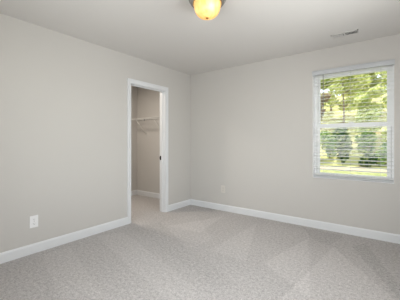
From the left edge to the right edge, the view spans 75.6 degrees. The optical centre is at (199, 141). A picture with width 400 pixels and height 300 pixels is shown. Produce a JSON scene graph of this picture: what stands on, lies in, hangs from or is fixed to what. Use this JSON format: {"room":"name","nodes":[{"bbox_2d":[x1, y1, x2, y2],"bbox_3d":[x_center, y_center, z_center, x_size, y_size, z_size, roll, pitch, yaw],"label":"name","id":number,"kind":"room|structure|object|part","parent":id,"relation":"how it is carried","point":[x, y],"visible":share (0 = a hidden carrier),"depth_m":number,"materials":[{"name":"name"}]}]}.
{"room":"empty bedroom","nodes":[
{"label":"empty bedroom","id":0,"kind":"room"},
{"bbox_2d":[0,13,190,252],"bbox_3d":[-1.456,-0.032,3.274,0.120,2.444,4.100,0,0,37],"label":"wall","id":1,"kind":"structure","parent":0,"point":[63,97],"depth_m":3.03,"materials":[{"name":"grey paint"}]},
{"bbox_2d":[30,215,37,227],"bbox_3d":[-1.768,0.853,2.749,0.009,0.126,0.082,0,0,37],"label":"wall outlet","id":2,"kind":"object","parent":1,"relation":"attached to","point":[33,219],"visible":1,"depth_m":2.74,"materials":[{"name":"white plastic"}]},
{"bbox_2d":[0,217,127,263],"bbox_3d":[-1.836,1.138,2.654,0.014,0.104,2.650,0,0,37],"label":"baseboard","id":3,"kind":"structure","parent":1,"relation":"attached to","point":[13,254],"depth_m":2.93,"materials":[{"name":"white paint"}]},
{"bbox_2d":[127,78,167,223],"bbox_3d":[-0.846,0.138,4.089,0.154,2.105,0.835,0,0,37],"label":"door frame","id":4,"kind":"structure","parent":1,"relation":"in","point":[163,90],"depth_m":4.33,"materials":[{"name":"white paint"}]},
{"bbox_2d":[168,199,190,211],"bbox_3d":[-0.362,1.138,4.624,0.014,0.104,0.601,0,0,37],"label":"baseboard","id":5,"kind":"structure","parent":1,"relation":"attached to","point":[181,204],"depth_m":4.61,"materials":[{"name":"white paint"}]},
{"bbox_2d":[131,86,136,190],"bbox_3d":[-2.120,-0.032,4.958,0.120,2.444,2.200,0,0,37],"label":"wall","id":6,"kind":"structure","parent":0,"point":[133,88],"depth_m":5.72,"materials":[{"name":"grey paint"}]},
{"bbox_2d":[131,190,136,195],"bbox_3d":[-2.070,1.138,4.912,0.014,0.104,2.186,0,0,37],"label":"baseboard","id":7,"kind":"structure","parent":6,"relation":"attached to","point":[134,192],"depth_m":5.72,"materials":[{"name":"white paint"}]},
{"bbox_2d":[0,195,399,299],"bbox_3d":[-0.567,1.250,2.610,5.420,0.120,4.420,0,0,37],"label":"floor","id":8,"kind":"structure","parent":0,"point":[190,252],"depth_m":2.50,"materials":[{"name":"beige carpet"}]},
{"bbox_2d":[0,0,399,74],"bbox_3d":[-0.567,-1.314,2.610,5.420,0.120,4.420,0,0,37],"label":"ceiling","id":9,"kind":"structure","parent":0,"point":[170,34],"depth_m":2.77,"materials":[{"name":"white paint"}]},
{"bbox_2d":[188,0,225,19],"bbox_3d":[0.063,-1.153,2.222,0.334,0.201,0.334,0,0,37],"label":"ceiling light","id":10,"kind":"object","parent":9,"relation":"attached to","point":[204,9],"visible":1,"depth_m":2.16,"materials":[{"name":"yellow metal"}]},
{"bbox_2d":[330,29,358,38],"bbox_3d":[1.685,-1.248,3.007,0.280,0.012,0.112,0,0,37],"label":"ceiling vent","id":11,"kind":"object","parent":9,"relation":"in","point":[356,31],"visible":1,"depth_m":3.00,"materials":[{"name":"white metal"}]},
{"bbox_2d":[137,34,399,234],"bbox_3d":[0.709,-0.032,4.315,5.420,2.444,0.160,0,0,37],"label":"wall","id":12,"kind":"structure","parent":0,"point":[252,123],"depth_m":3.93,"materials":[{"name":"grey paint"}]},
{"bbox_2d":[131,117,159,135],"bbox_3d":[-0.935,-0.300,5.255,1.412,0.370,0.304,0,0,37],"label":"wire closet shelf","id":13,"kind":"object","parent":12,"relation":"attached to","point":[147,118],"visible":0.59,"depth_m":5.35,"materials":[{"name":"white metal"}]},
{"bbox_2d":[137,190,159,198],"bbox_3d":[-0.848,1.138,5.372,1.420,0.104,0.014,0,0,37],"label":"baseboard","id":14,"kind":"structure","parent":12,"relation":"attached to","point":[139,192],"depth_m":5.56,"materials":[{"name":"white paint"}]},
{"bbox_2d":[221,185,224,192],"bbox_3d":[0.398,0.820,4.443,0.082,0.126,0.009,0,0,37],"label":"wall outlet","id":15,"kind":"object","parent":12,"relation":"attached to","point":[222,186],"visible":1,"depth_m":4.45,"materials":[{"name":"grey paint"}]},
{"bbox_2d":[190,199,399,243],"bbox_3d":[1.258,1.138,3.796,3.600,0.104,0.014,0,0,37],"label":"baseboard","id":16,"kind":"structure","parent":12,"relation":"attached to","point":[372,234],"depth_m":3.60,"materials":[{"name":"white paint"}]},
{"bbox_2d":[313,65,393,183],"bbox_3d":[1.970,-0.230,3.366,0.900,1.460,0.150,0,0,37],"label":"window","id":17,"kind":"structure","parent":12,"relation":"in","point":[390,112],"depth_m":3.34,"materials":[{"name":"white plastic"}]},
{"bbox_2d":[312,59,394,182],"bbox_3d":[1.935,-0.241,3.317,0.912,1.454,0.078,0,0,37],"label":"window blind","id":18,"kind":"object","parent":17,"relation":"attached to","point":[388,63],"visible":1,"depth_m":3.28,"materials":[{"name":"grey plastic"}]},
{"bbox_3d":[1.940,0.475,3.327,0.888,0.022,0.052,0,0,37],"label":"rail","id":19,"kind":"part","parent":18,"relation":"part of","materials":[{"name":"grey plastic"}]},
{"bbox_3d":[1.947,0.494,3.336,0.900,0.012,0.075,0,0,37],"label":"sill","id":20,"kind":"part","parent":17,"relation":"part of","materials":[{"name":"white paint"}]},
{"bbox_3d":[2.003,-0.558,3.410,0.810,0.713,0.024,0,0,37],"label":"sash","id":21,"kind":"part","parent":17,"relation":"part of","materials":[{"name":"white plastic"}]},
{"bbox_3d":[1.984,0.113,3.385,0.810,0.714,0.026,0,0,37],"label":"sash","id":22,"kind":"part","parent":17,"relation":"part of","materials":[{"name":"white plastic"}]},
{"label":"outside","id":23,"kind":"structure","parent":0,"visible":0},
{"bbox_2d":[320,165,386,176],"bbox_3d":[4.517,1.740,11.158,80.000,0.200,15.320,0,0,37],"label":"lawn","id":24,"kind":"structure","parent":23,"point":[326,171],"depth_m":13.65,"materials":[{"name":"green plant"}]},
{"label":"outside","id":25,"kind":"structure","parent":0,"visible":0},
{"bbox_2d":[320,92,386,168],"bbox_3d":[21.265,-3.929,33.546,80.000,11.286,40.600,0,0,37],"label":"bank","id":26,"kind":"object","parent":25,"point":[327,119],"visible":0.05,"depth_m":25.95,"materials":[{"name":"green plant"}]},
{"bbox_2d":[320,92,330,130],"bbox_3d":[10.384,-2.140,22.798,2.353,4.801,2.062,0,0,37],"label":"tree","id":27,"kind":"object","parent":26,"relation":"on","point":[323,98],"visible":0.11,"depth_m":22.19,"materials":[{"name":"green plant"}]},
{"bbox_2d":[320,131,337,157],"bbox_3d":[9.721,0.212,19.500,1.576,2.140,1.672,0,0,37],"label":"shrub","id":28,"kind":"object","parent":26,"relation":"on","point":[322,138],"visible":0.76,"depth_m":19.26,"materials":[{"name":"green plant"}]},
{"bbox_2d":[321,78,336,110],"bbox_3d":[19.571,-10.478,37.271,5.968,12.204,6.450,0,0,37],"label":"tree","id":29,"kind":"object","parent":26,"relation":"on","point":[325,80],"visible":0.02,"depth_m":35.84,"materials":[{"name":"green plant"}]},
{"bbox_2d":[331,128,347,141],"bbox_3d":[11.586,-0.528,21.376,1.597,1.867,1.308,0,0,-9],"label":"shrub","id":30,"kind":"object","parent":26,"relation":"on","point":[334,130],"visible":0.15,"depth_m":21.14,"materials":[{"name":"green plant"}]},
{"bbox_2d":[334,129,352,164],"bbox_3d":[9.896,0.224,17.844,1.126,2.752,1.527,0,0,21],"label":"shrub","id":31,"kind":"object","parent":26,"relation":"on","point":[341,132],"visible":0.81,"depth_m":17.52,"materials":[{"name":"green plant"}]},
{"bbox_2d":[322,74,372,122],"bbox_3d":[14.320,-5.668,25.279,4.191,9.608,3.878,0,0,-21],"label":"tree","id":32,"kind":"object","parent":26,"relation":"on","point":[344,103],"visible":0.27,"depth_m":25.12,"materials":[{"name":"green plant"}]},
{"bbox_2d":[335,73,382,96],"bbox_3d":[19.206,-9.023,30.484,6.019,12.532,5.834,0,0,37],"label":"tree","id":33,"kind":"object","parent":26,"relation":"on","point":[369,74],"visible":0.03,"depth_m":30.05,"materials":[{"name":"green plant"}]},
{"bbox_2d":[354,129,376,152],"bbox_3d":[12.208,0.004,18.994,1.455,1.812,1.509,0,0,37],"label":"shrub","id":34,"kind":"object","parent":26,"relation":"on","point":[372,138],"visible":0.84,"depth_m":18.72,"materials":[{"name":"green plant"}]},
{"bbox_2d":[358,150,377,166],"bbox_3d":[10.880,1.156,16.772,1.061,1.232,1.118,0,0,19],"label":"shrub","id":35,"kind":"object","parent":26,"relation":"on","point":[365,155],"visible":0.73,"depth_m":16.53,"materials":[{"name":"green plant"}]},
{"bbox_2d":[353,85,384,133],"bbox_3d":[13.211,-1.962,20.199,2.119,4.677,2.451,0,0,37],"label":"tree","id":36,"kind":"object","parent":26,"relation":"on","point":[376,109],"visible":0.85,"depth_m":19.76,"materials":[{"name":"green plant"}]},
{"bbox_2d":[375,71,386,107],"bbox_3d":[17.046,-5.419,21.692,3.920,9.871,4.455,0,0,37],"label":"tree","id":37,"kind":"object","parent":26,"relation":"on","point":[384,100],"visible":0.07,"depth_m":22.27,"materials":[{"name":"green plant"}]},
{"bbox_2d":[375,143,386,165],"bbox_3d":[12.040,0.748,16.675,1.498,1.798,1.543,0,0,37],"label":"shrub","id":38,"kind":"object","parent":26,"relation":"on","point":[383,144],"visible":0.31,"depth_m":16.52,"materials":[{"name":"green plant"}]},
{"bbox_2d":[380,128,386,143],"bbox_3d":[14.210,-0.378,19.045,1.554,1.683,1.442,0,0,37],"label":"shrub","id":39,"kind":"object","parent":26,"relation":"on","point":[382,133],"visible":0.09,"depth_m":19.13,"materials":[{"name":"green plant"}]},
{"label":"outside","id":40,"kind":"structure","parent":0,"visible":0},
{"bbox_2d":[320,166,386,171],"bbox_3d":[7.862,1.630,15.630,50.000,0.020,1.950,0,0,37],"label":"path","id":41,"kind":"structure","parent":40,"point":[337,168],"depth_m":14.93,"materials":[{"name":"concrete"}]}
]}

